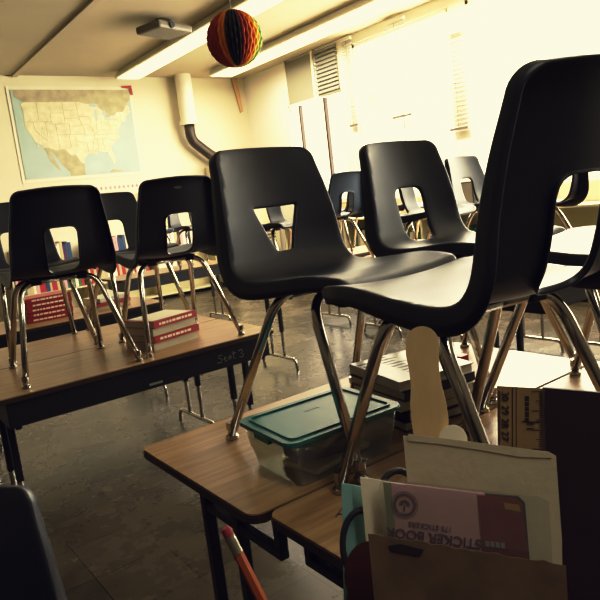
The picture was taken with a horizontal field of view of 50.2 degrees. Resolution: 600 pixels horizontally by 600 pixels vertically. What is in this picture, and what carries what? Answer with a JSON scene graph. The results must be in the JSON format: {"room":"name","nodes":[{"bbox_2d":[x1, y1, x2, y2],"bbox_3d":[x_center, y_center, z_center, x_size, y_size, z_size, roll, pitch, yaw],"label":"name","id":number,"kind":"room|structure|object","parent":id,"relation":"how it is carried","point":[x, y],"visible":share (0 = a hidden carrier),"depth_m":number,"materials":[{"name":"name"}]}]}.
{"room":"classroom","nodes":[
{"label":"classroom","id":0,"kind":"room"},
{"bbox_2d":[0,75,251,321],"bbox_3d":[-4.604,-1.302,8.930,9.860,3.530,0.150,-13,11,-35],"label":"wall","id":1,"kind":"structure","parent":0,"point":[166,151],"depth_m":10.40,"materials":[{"name":"beige paint"}]},
{"bbox_2d":[5,86,143,182],"bbox_3d":[-3.329,-2.533,9.668,1.880,1.375,0.022,-13,11,-35],"label":"map","id":2,"kind":"object","parent":1,"relation":"attached to","point":[61,132],"visible":1,"depth_m":9.61,"materials":[{"name":"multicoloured paper"}]},
{"bbox_2d":[94,182,141,191],"bbox_3d":[-2.940,-1.763,10.032,2.950,0.100,0.006,-13,11,-35],"label":"border strip","id":3,"kind":"object","parent":1,"relation":"attached to","point":[123,186],"visible":0.28,"depth_m":10.08,"materials":[{"name":"white paper"}]},
{"bbox_2d":[231,79,242,112],"bbox_3d":[-1.100,-3.581,11.227,0.155,0.580,0.020,-13,11,-35],"label":"wood strip","id":4,"kind":"object","parent":1,"relation":"attached to","point":[234,81],"visible":1,"depth_m":11.22,"materials":[{"name":"brown wood"}]},
{"bbox_2d":[0,0,432,78],"bbox_3d":[-1.107,-2.700,3.652,9.860,0.100,12.700,-13,11,-35],"label":"ceiling","id":5,"kind":"structure","parent":0,"point":[105,40],"depth_m":7.72,"materials":[{"name":"paint"}]},
{"bbox_2d":[11,0,101,76],"bbox_3d":[-0.520,-2.811,4.316,0.080,0.030,11.880,-13,11,-35],"label":"trim","id":6,"kind":"structure","parent":5,"relation":"attached to","point":[91,4],"depth_m":7.31,"materials":[{"name":"paint"}]},
{"bbox_2d":[136,17,191,39],"bbox_3d":[-1.541,-3.109,7.280,0.420,0.160,0.520,0,11,37],"label":"projector","id":7,"kind":"object","parent":5,"relation":"attached to","point":[162,27],"visible":1,"depth_m":7.19,"materials":[{"name":"grey metal"}]},
{"bbox_2d":[115,0,282,78],"bbox_3d":[0.518,-3.081,5.484,0.400,0.112,10.550,-13,11,-35],"label":"ceiling light","id":8,"kind":"object","parent":5,"relation":"attached to","point":[167,52],"visible":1,"depth_m":8.13,"materials":[{"name":"white plastic"}]},
{"bbox_2d":[206,0,262,67],"bbox_3d":[-0.486,-2.172,4.178,0.372,1.247,0.372,0,11,34],"label":"honeycomb ball","id":9,"kind":"object","parent":5,"relation":"hanging from","point":[234,38],"visible":1,"depth_m":4.13,"materials":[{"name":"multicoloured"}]},
{"bbox_2d":[209,0,409,76],"bbox_3d":[1.773,-3.352,6.240,0.430,0.112,10.300,-13,11,-35],"label":"ceiling light","id":10,"kind":"object","parent":5,"relation":"attached to","point":[356,12],"visible":1,"depth_m":8.21,"materials":[{"name":"white plastic"}]},
{"bbox_2d":[0,285,599,599],"bbox_3d":[-0.691,0.859,4.233,9.860,0.100,12.700,-13,11,-35],"label":"floor","id":11,"kind":"structure","parent":0,"point":[118,525],"depth_m":3.61,"materials":[{"name":"tile"}]},
{"bbox_2d":[0,485,66,599],"bbox_3d":[-0.717,0.878,1.281,0.528,0.813,0.584,-8,9,-6],"label":"chair","id":12,"kind":"object","parent":11,"relation":"on","point":[29,570],"visible":1,"depth_m":1.45,"materials":[{"name":"black plastic"}]},
{"bbox_2d":[0,297,168,444],"bbox_3d":[-1.689,0.474,4.713,1.370,0.730,0.605,-13,11,-35],"label":"table","id":13,"kind":"object","parent":11,"relation":"on","point":[59,326],"visible":0.44,"depth_m":4.45,"materials":[{"name":"black metal"}]},
{"bbox_2d":[25,311,72,323],"bbox_3d":[-1.825,0.115,4.619,0.310,0.034,0.231,-13,11,-33],"label":"open textbook","id":14,"kind":"object","parent":13,"relation":"on","point":[64,314],"visible":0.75,"depth_m":4.51,"materials":[{"name":"red"}]},
{"bbox_2d":[25,306,72,318],"bbox_3d":[-1.825,0.080,4.615,0.310,0.034,0.231,-13,11,-34],"label":"open textbook","id":15,"kind":"object","parent":14,"relation":"on","point":[59,310],"visible":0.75,"depth_m":4.51,"materials":[{"name":"red paper"}]},
{"bbox_2d":[25,301,71,313],"bbox_3d":[-1.832,0.047,4.608,0.310,0.034,0.231,-13,11,-35],"label":"open textbook","id":16,"kind":"object","parent":15,"relation":"on","point":[60,305],"visible":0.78,"depth_m":4.50,"materials":[{"name":"red paper"}]},
{"bbox_2d":[25,296,71,308],"bbox_3d":[-1.833,0.013,4.604,0.310,0.034,0.231,-13,11,-36],"label":"open textbook","id":17,"kind":"object","parent":16,"relation":"on","point":[60,300],"visible":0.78,"depth_m":4.50,"materials":[{"name":"red"}]},
{"bbox_2d":[17,290,70,304],"bbox_3d":[-1.840,-0.020,4.597,0.310,0.034,0.231,-14,12,-37],"label":"open textbook","id":18,"kind":"object","parent":17,"relation":"on","point":[53,295],"visible":0.9,"depth_m":4.52,"materials":[{"name":"red"}]},
{"bbox_2d":[86,301,130,310],"bbox_3d":[-1.447,0.040,4.819,0.270,0.030,0.220,-13,11,-35],"label":"open textbook","id":19,"kind":"object","parent":13,"relation":"on","point":[121,303],"visible":0.37,"depth_m":4.71,"materials":[{"name":"beige"}]},
{"bbox_2d":[85,296,130,306],"bbox_3d":[-1.450,0.010,4.814,0.270,0.030,0.220,-15,13,-43],"label":"open textbook","id":20,"kind":"object","parent":19,"relation":"on","point":[120,299],"visible":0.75,"depth_m":4.73,"materials":[{"name":"red"}]},
{"bbox_2d":[83,292,129,302],"bbox_3d":[-1.454,-0.020,4.809,0.220,0.030,0.270,1,12,38],"label":"open textbook","id":21,"kind":"object","parent":20,"relation":"on","point":[100,298],"visible":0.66,"depth_m":4.75,"materials":[{"name":"white paper"}]},
{"bbox_2d":[0,315,214,484],"bbox_3d":[-1.171,0.578,3.702,1.370,0.730,0.605,-13,11,-35],"label":"table","id":22,"kind":"object","parent":11,"relation":"on","point":[43,349],"visible":0.33,"depth_m":3.61,"materials":[{"name":"brown wood"}]},
{"bbox_2d":[0,202,97,363],"bbox_3d":[-1.470,-0.138,3.475,0.528,0.813,0.584,-13,11,-35],"label":"chair","id":23,"kind":"object","parent":22,"relation":"on","point":[53,257],"visible":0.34,"depth_m":3.55,"materials":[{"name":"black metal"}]},
{"bbox_2d":[86,192,190,330],"bbox_3d":[-1.009,-0.246,3.810,0.528,0.813,0.584,-13,11,-35],"label":"chair","id":24,"kind":"object","parent":22,"relation":"on","point":[121,206],"visible":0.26,"depth_m":3.97,"materials":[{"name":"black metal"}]},
{"bbox_2d":[9,244,216,318],"bbox_3d":[-2.784,-0.315,10.027,3.270,0.825,0.340,-13,11,-35],"label":"bookcase","id":25,"kind":"object","parent":11,"relation":"on","point":[200,283],"visible":0.03,"depth_m":10.45,"materials":[{"name":"beige wood"}]},
{"bbox_2d":[55,243,60,257],"bbox_3d":[-3.568,-0.687,9.403,0.034,0.283,0.200,-13,11,-35],"label":"book","id":26,"kind":"object","parent":25,"relation":"on","point":[57,244],"visible":0.27,"depth_m":9.31,"materials":[{"name":"white paper"}]},
{"bbox_2d":[55,241,63,259],"bbox_3d":[-3.538,-0.708,9.424,0.042,0.311,0.200,-13,11,-35],"label":"book","id":27,"kind":"object","parent":25,"relation":"on","point":[56,242],"visible":0.5,"depth_m":9.34,"materials":[{"name":"beige paper"}]},
{"bbox_2d":[62,245,66,259],"bbox_3d":[-3.503,-0.688,9.452,0.035,0.255,0.200,-13,11,-35],"label":"book","id":28,"kind":"object","parent":25,"relation":"on","point":[63,246],"visible":0.28,"depth_m":9.37,"materials":[{"name":"purple paper"}]},
{"bbox_2d":[62,241,68,258],"bbox_3d":[-3.475,-0.717,9.470,0.036,0.300,0.200,-13,11,-35],"label":"book","id":29,"kind":"object","parent":25,"relation":"on","point":[63,242],"visible":0.41,"depth_m":9.39,"materials":[{"name":"blue paper"}]},
{"bbox_2d":[67,242,72,257],"bbox_3d":[-3.439,-0.716,9.496,0.048,0.280,0.200,-13,11,-35],"label":"book","id":30,"kind":"object","parent":25,"relation":"on","point":[68,243],"visible":0.29,"depth_m":9.41,"materials":[{"name":"blue paper"}]},
{"bbox_2d":[112,236,118,250],"bbox_3d":[-2.871,-0.853,9.908,0.032,0.286,0.200,-13,11,-35],"label":"book","id":31,"kind":"object","parent":25,"relation":"on","point":[115,237],"visible":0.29,"depth_m":9.82,"materials":[{"name":"paper"}]},
{"bbox_2d":[117,238,120,249],"bbox_3d":[-2.839,-0.842,9.933,0.041,0.249,0.200,-13,11,-35],"label":"book","id":32,"kind":"object","parent":25,"relation":"on","point":[118,239],"visible":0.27,"depth_m":9.85,"materials":[{"name":"blue paper"}]},
{"bbox_2d":[117,234,126,249],"bbox_3d":[-2.776,-0.875,9.977,0.049,0.286,0.200,-13,11,-35],"label":"book","id":33,"kind":"object","parent":25,"relation":"on","point":[123,235],"visible":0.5,"depth_m":9.89,"materials":[{"name":"blue paper"}]},
{"bbox_2d":[158,261,176,267],"bbox_3d":[-2.206,-0.601,10.446,0.336,0.235,0.256,-13,11,-35],"label":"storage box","id":34,"kind":"object","parent":25,"relation":"on","point":[174,263],"visible":0.02,"depth_m":10.31,"materials":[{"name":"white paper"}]},
{"bbox_2d":[166,226,174,242],"bbox_3d":[-2.126,-1.050,10.447,0.052,0.331,0.200,-13,11,-35],"label":"book","id":35,"kind":"object","parent":25,"relation":"on","point":[172,233],"visible":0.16,"depth_m":10.37,"materials":[{"name":"white paper"}]},
{"bbox_2d":[181,224,185,243],"bbox_3d":[-1.964,-1.085,10.564,0.048,0.325,0.200,-13,11,-35],"label":"book","id":36,"kind":"object","parent":25,"relation":"on","point":[183,233],"visible":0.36,"depth_m":10.49,"materials":[{"name":"white paper"}]},
{"bbox_2d":[177,252,197,264],"bbox_3d":[-1.888,-0.676,10.677,0.336,0.235,0.256,-13,11,-35],"label":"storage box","id":37,"kind":"object","parent":25,"relation":"on","point":[196,253],"visible":0.18,"depth_m":10.54,"materials":[{"name":"beige"}]},
{"bbox_2d":[0,319,273,485],"bbox_3d":[-0.807,0.615,3.213,1.370,0.730,0.605,-13,11,-35],"label":"table","id":38,"kind":"object","parent":11,"relation":"on","point":[71,382],"visible":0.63,"depth_m":2.92,"materials":[{"name":"brown wood"}]},
{"bbox_2d":[0,185,142,389],"bbox_3d":[-1.105,-0.089,2.919,0.528,0.813,0.584,-13,11,-32],"label":"chair","id":39,"kind":"object","parent":38,"relation":"on","point":[32,212],"visible":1,"depth_m":2.74,"materials":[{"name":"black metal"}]},
{"bbox_2d":[126,331,198,350],"bbox_3d":[-0.700,0.202,3.277,0.230,0.035,0.290,1,12,41],"label":"open textbook","id":40,"kind":"object","parent":38,"relation":"on","point":[174,341],"visible":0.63,"depth_m":3.19,"materials":[{"name":"beige"}]},
{"bbox_2d":[131,323,198,343],"bbox_3d":[-0.702,0.166,3.277,0.231,0.035,0.290,1,12,39],"label":"open textbook","id":41,"kind":"object","parent":40,"relation":"on","point":[192,328],"visible":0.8,"depth_m":3.19,"materials":[{"name":"red paper"}]},
{"bbox_2d":[127,317,196,336],"bbox_3d":[-0.713,0.132,3.272,0.230,0.035,0.290,1,12,38],"label":"open textbook","id":42,"kind":"object","parent":41,"relation":"on","point":[191,321],"visible":0.36,"depth_m":3.18,"materials":[{"name":"beige paper"}]},
{"bbox_2d":[123,309,196,328],"bbox_3d":[-0.715,0.096,3.272,0.231,0.035,0.290,0,11,36],"label":"open textbook","id":43,"kind":"object","parent":42,"relation":"on","point":[166,321],"visible":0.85,"depth_m":3.19,"materials":[{"name":"red"}]},
{"bbox_2d":[129,310,190,320],"bbox_3d":[-0.717,0.078,3.269,0.200,0.001,0.250,1,12,39],"label":"paper sheet","id":44,"kind":"object","parent":43,"relation":"on","point":[155,316],"visible":0.93,"depth_m":3.27,"materials":[{"name":"white paper"}]},
{"bbox_2d":[116,175,244,357],"bbox_3d":[-0.665,-0.193,3.238,0.528,0.813,0.584,-13,11,-32],"label":"chair","id":45,"kind":"object","parent":38,"relation":"on","point":[158,198],"visible":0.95,"depth_m":3.05,"materials":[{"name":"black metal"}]},
{"bbox_2d":[101,260,231,320],"bbox_3d":[-1.489,0.010,7.409,1.370,0.730,0.605,-13,11,-35],"label":"table","id":46,"kind":"object","parent":11,"relation":"on","point":[149,278],"visible":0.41,"depth_m":7.16,"materials":[{"name":"black metal"}]},
{"bbox_2d":[140,228,182,275],"bbox_3d":[-1.684,-0.723,7.215,0.528,0.813,0.584,-11,10,-25],"label":"chair","id":47,"kind":"object","parent":46,"relation":"on","point":[169,230],"visible":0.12,"depth_m":7.12,"materials":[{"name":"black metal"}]},
{"bbox_2d":[167,213,208,266],"bbox_3d":[-1.251,-0.825,7.529,0.528,0.813,0.584,-13,11,-35],"label":"chair","id":48,"kind":"object","parent":46,"relation":"on","point":[173,220],"visible":0.35,"depth_m":7.53,"materials":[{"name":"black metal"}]},
{"bbox_2d":[205,167,281,284],"bbox_3d":[-0.942,-1.335,11.135,0.980,2.050,0.612,-13,11,-35],"label":"wall heater","id":49,"kind":"object","parent":11,"relation":"on","point":[262,215],"visible":0.14,"depth_m":11.03,"materials":[{"name":"beige metal"}]},
{"bbox_2d":[174,73,215,159],"bbox_3d":[-1.569,-2.991,10.712,0.955,1.485,0.300,-13,11,-35],"label":"flue pipe","id":50,"kind":"object","parent":49,"relation":"attached to","point":[183,83],"visible":0.68,"depth_m":10.40,"materials":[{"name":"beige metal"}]},
{"bbox_2d":[263,257,402,369],"bbox_3d":[0.269,0.084,5.701,1.370,0.730,0.605,-13,11,-35],"label":"table","id":51,"kind":"object","parent":11,"relation":"on","point":[279,313],"visible":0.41,"depth_m":5.32,"materials":[{"name":"black metal"}]},
{"bbox_2d":[253,206,292,249],"bbox_3d":[-0.183,-0.593,5.345,0.528,0.813,0.584,-15,12,-41],"label":"chair","id":52,"kind":"object","parent":51,"relation":"on","point":[275,215],"visible":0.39,"depth_m":5.50,"materials":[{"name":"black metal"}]},
{"bbox_2d":[328,170,374,256],"bbox_3d":[0.302,-0.692,5.603,0.528,0.813,0.584,-13,11,-35],"label":"chair","id":53,"kind":"object","parent":51,"relation":"on","point":[340,183],"visible":0.51,"depth_m":5.41,"materials":[{"name":"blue plastic"}]},
{"bbox_2d":[143,342,583,599],"bbox_3d":[0.304,0.675,2.055,1.370,0.730,0.605,-13,11,-35],"label":"table","id":54,"kind":"object","parent":11,"relation":"on","point":[240,483],"visible":0.31,"depth_m":1.69,"materials":[{"name":"brown wood"}]},
{"bbox_2d":[239,387,399,448],"bbox_3d":[0.055,0.339,1.621,0.350,0.123,0.252,-13,11,-32],"label":"lid","id":55,"kind":"object","parent":54,"relation":"on","point":[301,422],"visible":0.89,"depth_m":1.58,"materials":[{"name":"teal plastic"}]},
{"bbox_2d":[283,440,369,474],"bbox_3d":[0.068,0.389,1.628,0.120,0.012,0.200,3,13,45],"label":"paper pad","id":56,"kind":"object","parent":55,"relation":"in","point":[318,466],"visible":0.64,"depth_m":1.56,"materials":[{"name":"paper"}]},
{"bbox_2d":[283,434,345,464],"bbox_3d":[0.052,0.369,1.627,0.170,0.028,0.090,-11,10,-24],"label":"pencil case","id":57,"kind":"object","parent":56,"relation":"on","point":[303,454],"visible":0.49,"depth_m":1.58,"materials":[{"name":"grey"}]},
{"bbox_2d":[306,431,342,447],"bbox_3d":[0.065,0.342,1.635,0.070,0.018,0.120,0,11,34],"label":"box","id":58,"kind":"object","parent":57,"relation":"on","point":[324,442],"visible":0.26,"depth_m":1.58,"materials":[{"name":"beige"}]},
{"bbox_2d":[209,146,455,483],"bbox_3d":[0.086,-0.038,1.749,0.528,0.813,0.584,-14,12,-38],"label":"chair","id":59,"kind":"object","parent":54,"relation":"on","point":[244,180],"visible":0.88,"depth_m":1.79,"materials":[{"name":"black plastic"}]},
{"bbox_2d":[376,405,460,432],"bbox_3d":[0.334,0.310,1.894,0.255,0.028,0.265,-11,10,-26],"label":"open textbook","id":60,"kind":"object","parent":54,"relation":"on","point":[399,424],"visible":0.16,"depth_m":1.79,"materials":[{"name":"grey paper"}]},
{"bbox_2d":[387,392,471,422],"bbox_3d":[0.331,0.282,1.890,0.255,0.028,0.265,-12,11,-30],"label":"open textbook","id":61,"kind":"object","parent":60,"relation":"on","point":[406,416],"visible":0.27,"depth_m":1.76,"materials":[{"name":"paper"}]},
{"bbox_2d":[354,381,473,412],"bbox_3d":[0.328,0.254,1.885,0.255,0.028,0.265,-11,10,-23],"label":"open textbook","id":62,"kind":"object","parent":61,"relation":"on","point":[448,393],"visible":0.23,"depth_m":1.78,"materials":[{"name":"beige"}]},
{"bbox_2d":[349,370,474,402],"bbox_3d":[0.325,0.227,1.881,0.255,0.028,0.265,-12,10,-28],"label":"open textbook","id":63,"kind":"object","parent":62,"relation":"on","point":[404,396],"visible":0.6,"depth_m":1.78,"materials":[{"name":"grey paper"}]},
{"bbox_2d":[349,350,473,391],"bbox_3d":[0.321,0.198,1.876,0.255,0.029,0.265,-11,10,-24],"label":"open textbook","id":64,"kind":"object","parent":63,"relation":"on","point":[393,373],"visible":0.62,"depth_m":1.81,"materials":[{"name":"grey paper"}]},
{"bbox_2d":[358,357,408,371],"bbox_3d":[0.270,0.193,1.860,0.132,0.001,0.222,-11,10,-24],"label":"print","id":65,"kind":"object","parent":64,"relation":"on","point":[388,364],"depth_m":1.88,"materials":[{"name":"grey paper"}]},
{"bbox_2d":[457,353,468,360],"bbox_3d":[0.534,0.222,2.110,0.040,0.085,0.033,-13,11,-35],"label":"carton","id":66,"kind":"object","parent":54,"relation":"on","point":[461,355],"visible":0.32,"depth_m":2.10,"materials":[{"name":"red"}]},
{"bbox_2d":[359,140,581,404],"bbox_3d":[0.533,-0.155,2.147,0.528,0.813,0.584,-13,11,-34],"label":"chair","id":67,"kind":"object","parent":54,"relation":"on","point":[386,167],"visible":0.62,"depth_m":2.23,"materials":[{"name":"black plastic"}]},
{"bbox_2d":[321,239,424,324],"bbox_3d":[0.819,-0.227,7.209,1.370,0.730,0.605,-13,11,-35],"label":"table","id":68,"kind":"object","parent":11,"relation":"on","point":[361,251],"visible":0.13,"depth_m":6.85,"materials":[{"name":"black metal"}]},
{"bbox_2d":[341,192,357,253],"bbox_3d":[0.566,-0.939,6.928,0.528,0.813,0.584,-13,11,-35],"label":"chair","id":69,"kind":"object","parent":68,"relation":"on","point":[349,204],"visible":0.26,"depth_m":6.70,"materials":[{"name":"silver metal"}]},
{"bbox_2d":[271,361,599,588],"bbox_3d":[0.691,0.706,1.583,1.370,0.730,0.605,-13,11,-35],"label":"table","id":70,"kind":"object","parent":11,"relation":"on","point":[310,521],"visible":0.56,"depth_m":1.37,"materials":[{"name":"black metal"}]},
{"bbox_2d":[322,54,599,495],"bbox_3d":[0.363,0.013,1.241,0.449,0.813,0.584,-12,11,-31],"label":"chair","id":71,"kind":"object","parent":70,"relation":"on","point":[547,131],"visible":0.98,"depth_m":1.00,"materials":[{"name":"black plastic"}]},
{"bbox_2d":[479,226,599,412],"bbox_3d":[0.799,-0.103,1.636,0.528,0.813,0.584,-12,11,-31],"label":"chair","id":72,"kind":"object","parent":70,"relation":"on","point":[570,247],"visible":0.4,"depth_m":1.72,"materials":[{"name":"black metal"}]},
{"bbox_2d":[283,201,599,249],"bbox_3d":[1.728,-0.628,8.218,0.440,0.985,6.010,-13,11,-35],"label":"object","id":73,"kind":"structure","parent":11,"relation":"on","point":[583,214],"depth_m":6.95,"materials":[{"name":"beige laminate"}]},
{"bbox_2d":[356,228,364,246],"bbox_3d":[0.892,-0.870,9.172,0.200,0.300,0.047,-13,11,-35],"label":"book","id":74,"kind":"object","parent":73,"relation":"on","point":[357,242],"visible":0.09,"depth_m":9.11,"materials":[{"name":"green paper"}]},
{"bbox_2d":[407,228,419,236],"bbox_3d":[1.495,-0.797,8.364,0.200,0.276,0.045,-13,11,-35],"label":"book","id":75,"kind":"object","parent":73,"relation":"on","point":[408,230],"visible":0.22,"depth_m":8.29,"materials":[{"name":"green paper"}]},
{"bbox_2d":[461,181,476,202],"bbox_3d":[1.986,-1.241,7.646,0.160,0.340,0.260,-13,11,-35],"label":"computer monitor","id":76,"kind":"object","parent":73,"relation":"on","point":[467,188],"visible":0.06,"depth_m":7.57,"materials":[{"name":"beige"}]},
{"bbox_2d":[341,201,599,220],"bbox_3d":[1.673,-1.099,8.142,0.440,0.025,6.010,-13,11,-35],"label":"countertop","id":77,"kind":"structure","parent":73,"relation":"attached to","point":[588,203],"depth_m":6.46,"materials":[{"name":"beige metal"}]},
{"bbox_2d":[468,224,475,230],"bbox_3d":[2.077,-0.747,7.577,0.200,0.298,0.034,-13,11,-35],"label":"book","id":78,"kind":"object","parent":73,"relation":"on","point":[471,227],"visible":0.16,"depth_m":7.51,"materials":[{"name":"green paper"}]},
{"bbox_2d":[515,314,564,351],"bbox_3d":[1.325,0.133,4.642,1.370,0.730,0.605,-13,11,-35],"label":"table","id":79,"kind":"object","parent":11,"relation":"on","point":[542,337],"visible":0.07,"depth_m":4.94,"materials":[{"name":"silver metal"}]},
{"bbox_2d":[399,187,475,238],"bbox_3d":[0.831,-0.534,4.254,0.584,0.813,0.528,1,12,40],"label":"chair","id":80,"kind":"object","parent":79,"relation":"on","point":[414,213],"visible":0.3,"depth_m":4.37,"materials":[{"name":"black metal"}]},
{"bbox_2d":[444,155,484,227],"bbox_3d":[1.392,-0.666,4.663,0.528,0.813,0.584,-13,11,-35],"label":"chair","id":81,"kind":"object","parent":79,"relation":"on","point":[458,168],"visible":0.43,"depth_m":4.79,"materials":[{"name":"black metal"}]},
{"bbox_2d":[494,287,599,351],"bbox_3d":[1.718,0.165,4.162,1.370,0.730,0.605,-13,11,-35],"label":"table","id":82,"kind":"object","parent":11,"relation":"on","point":[570,295],"visible":0.02,"depth_m":3.69,"materials":[{"name":"black metal"}]},
{"bbox_2d":[477,172,588,229],"bbox_3d":[1.409,-0.530,3.817,0.528,0.813,0.584,-13,11,-35],"label":"chair","id":83,"kind":"object","parent":82,"relation":"on","point":[579,188],"visible":0.16,"depth_m":3.78,"materials":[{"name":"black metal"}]},
{"bbox_3d":[1.383,-0.178,6.508,1.370,0.730,0.605,-13,11,-35],"label":"table","id":84,"kind":"object","parent":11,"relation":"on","visible":0},
{"bbox_2d":[398,189,423,239],"bbox_3d":[1.080,-0.886,6.236,0.528,0.813,0.584,-13,11,-35],"label":"chair","id":85,"kind":"object","parent":84,"relation":"on","point":[400,207],"visible":0.16,"depth_m":6.04,"materials":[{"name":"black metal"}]},
{"bbox_3d":[0.266,0.817,0.379,0.515,0.995,0.590,-13,11,-35],"label":"storage cart","id":86,"kind":"object","parent":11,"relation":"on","visible":0},
{"bbox_3d":[0.158,0.248,0.405,0.236,0.128,0.064,-4,9,14],"label":"desk organiser","id":87,"kind":"object","parent":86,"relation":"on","visible":0},
{"bbox_2d":[342,483,365,599],"bbox_3d":[0.037,0.165,0.419,0.020,0.086,0.024,-3,10,24],"label":"card","id":88,"kind":"object","parent":87,"relation":"in","point":[351,494],"visible":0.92,"depth_m":0.42,"materials":[{"name":"teal paper"}]},
{"bbox_2d":[344,541,373,599],"bbox_3d":[0.043,0.179,0.408,0.031,0.048,0.014,-4,9,13],"label":"wooden disc","id":89,"kind":"object","parent":87,"relation":"in","point":[357,572],"visible":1,"depth_m":0.41,"materials":[{"name":"red wood"}]},
{"bbox_2d":[339,468,406,568],"bbox_3d":[0.057,0.170,0.422,0.057,0.111,0.031,-13,11,-35],"label":"scissors","id":90,"kind":"object","parent":87,"relation":"in","point":[357,511],"visible":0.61,"depth_m":0.41,"materials":[{"name":"black plastic"},{"name":"steel"}]},
{"bbox_2d":[360,477,387,540],"bbox_3d":[0.053,0.158,0.409,0.023,0.087,0.022,-4,9,13],"label":"sheet","id":91,"kind":"object","parent":87,"relation":"in","point":[372,490],"visible":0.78,"depth_m":0.41,"materials":[{"name":"white paper"}]},
{"bbox_2d":[406,326,448,437],"bbox_3d":[0.088,0.114,0.425,0.026,0.188,0.050,-4,10,17],"label":"paddle","id":92,"kind":"object","parent":87,"relation":"in","point":[428,406],"visible":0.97,"depth_m":0.43,"materials":[{"name":"brown wood"}]},
{"bbox_2d":[368,534,567,599],"bbox_3d":[0.097,0.170,0.375,0.112,0.061,0.016,-4,10,15],"label":"paper bag","id":93,"kind":"object","parent":87,"relation":"in","point":[441,572],"visible":1,"depth_m":0.38,"materials":[{"name":"brown paper"}]},
{"bbox_2d":[388,544,423,555],"bbox_3d":[0.064,0.150,0.385,0.021,0.007,0.002,-4,10,16],"label":"scrap","id":94,"kind":"object","parent":93,"relation":"attached to","point":[401,548],"visible":1,"depth_m":0.38,"materials":[{"name":"black"}]},
{"bbox_2d":[403,434,561,564],"bbox_3d":[0.115,0.143,0.402,0.093,0.114,0.029,-4,10,16],"label":"envelope","id":95,"kind":"object","parent":87,"relation":"in","point":[530,475],"visible":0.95,"depth_m":0.40,"materials":[{"name":"paper"}]},
{"bbox_2d":[439,425,466,440],"bbox_3d":[0.099,0.112,0.415,0.022,0.059,0.016,-4,9,14],"label":"round tag","id":96,"kind":"object","parent":95,"relation":"in","point":[454,432],"visible":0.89,"depth_m":0.42,"materials":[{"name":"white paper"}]},
{"bbox_2d":[497,386,544,450],"bbox_3d":[0.142,0.129,0.411,0.029,0.144,0.045,-2,10,27],"label":"ruler","id":97,"kind":"object","parent":87,"relation":"in","point":[520,410],"visible":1,"depth_m":0.41,"materials":[{"name":"brown wood"}]},
{"bbox_2d":[543,387,599,599],"bbox_3d":[0.184,0.132,0.401,0.062,0.154,0.050,-4,10,16],"label":"notebook","id":98,"kind":"object","parent":87,"relation":"in","point":[571,416],"visible":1,"depth_m":0.40,"materials":[{"name":"black"}]},
{"bbox_3d":[0.099,0.150,0.385,0.075,0.083,0.087,-13,11,-35],"label":"plastic sleeve","id":99,"kind":"object","parent":87,"relation":"in","visible":0},
{"bbox_2d":[383,481,483,551],"bbox_3d":[0.086,0.148,0.393,0.066,0.070,0.020,-4,9,14],"label":"book","id":100,"kind":"object","parent":99,"relation":"in","point":[432,515],"visible":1,"depth_m":0.39,"materials":[{"name":"pink paper"}]},
{"bbox_2d":[478,493,529,559],"bbox_3d":[0.123,0.148,0.384,0.027,0.061,0.018,-4,9,14],"label":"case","id":101,"kind":"object","parent":99,"relation":"in","point":[503,523],"visible":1,"depth_m":0.38,"materials":[{"name":"red"}]},
{"bbox_3d":[0.015,0.295,0.407,0.066,0.075,0.066,-13,11,-35],"label":"pencil cup","id":102,"kind":"object","parent":86,"relation":"on","visible":0},
{"bbox_2d":[221,526,267,599],"bbox_3d":[-0.011,0.225,0.420,0.069,0.158,0.008,-2,10,25],"label":"pencil","id":103,"kind":"object","parent":102,"relation":"in","point":[231,540],"visible":1,"depth_m":0.42,"materials":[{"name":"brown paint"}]},
{"bbox_2d":[244,0,599,250],"bbox_3d":[2.994,-1.817,6.641,0.180,3.530,12.500,-13,11,-35],"label":"wall","id":104,"kind":"structure","parent":0,"point":[268,113],"depth_m":9.25,"materials":[{"name":"white paint"}]},
{"bbox_2d":[282,43,348,203],"bbox_3d":[0.258,-2.652,9.998,0.170,2.340,1.420,-13,11,-35],"label":"window","id":105,"kind":"structure","parent":104,"relation":"in","point":[300,74],"depth_m":9.81,"materials":[{"name":"white metal"}]},
{"bbox_2d":[282,50,317,108],"bbox_3d":[0.003,-3.448,10.060,0.065,0.740,0.780,-13,11,-35],"label":"window blind","id":106,"kind":"object","parent":105,"relation":"attached to","point":[299,74],"depth_m":10.03,"materials":[{"name":"beige"}]},
{"bbox_2d":[340,36,359,126],"bbox_3d":[0.716,-3.103,9.124,0.040,1.220,0.190,-13,11,-35],"label":"window blind","id":107,"kind":"object","parent":105,"relation":"attached to","point":[347,38],"visible":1,"depth_m":9.10,"materials":[{"name":"beige plastic"}]},
{"bbox_2d":[352,8,457,198],"bbox_3d":[1.360,-2.475,8.534,0.170,2.210,1.820,-13,11,-35],"label":"window","id":108,"kind":"structure","parent":104,"relation":"in","point":[355,46],"depth_m":8.53,"materials":[{"name":"white metal"}]},
{"bbox_2d":[383,16,412,118],"bbox_3d":[1.284,-3.020,8.367,0.040,1.230,0.350,-13,11,-35],"label":"window blind","id":109,"kind":"object","parent":108,"relation":"attached to","point":[401,18],"visible":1,"depth_m":8.34,"materials":[{"name":"beige"}]},
{"bbox_2d":[442,27,469,131],"bbox_3d":[1.873,-2.630,7.680,0.040,1.150,0.280,-13,11,-35],"label":"window blind","id":110,"kind":"object","parent":108,"relation":"attached to","point":[458,30],"visible":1,"depth_m":7.66,"materials":[{"name":"beige plastic"}]},
{"bbox_2d":[465,0,599,183],"bbox_3d":[2.551,-2.353,6.931,0.170,2.210,1.820,-13,11,-35],"label":"window","id":111,"kind":"structure","parent":104,"relation":"in","point":[536,29],"depth_m":7.34,"materials":[{"name":"white metal"}]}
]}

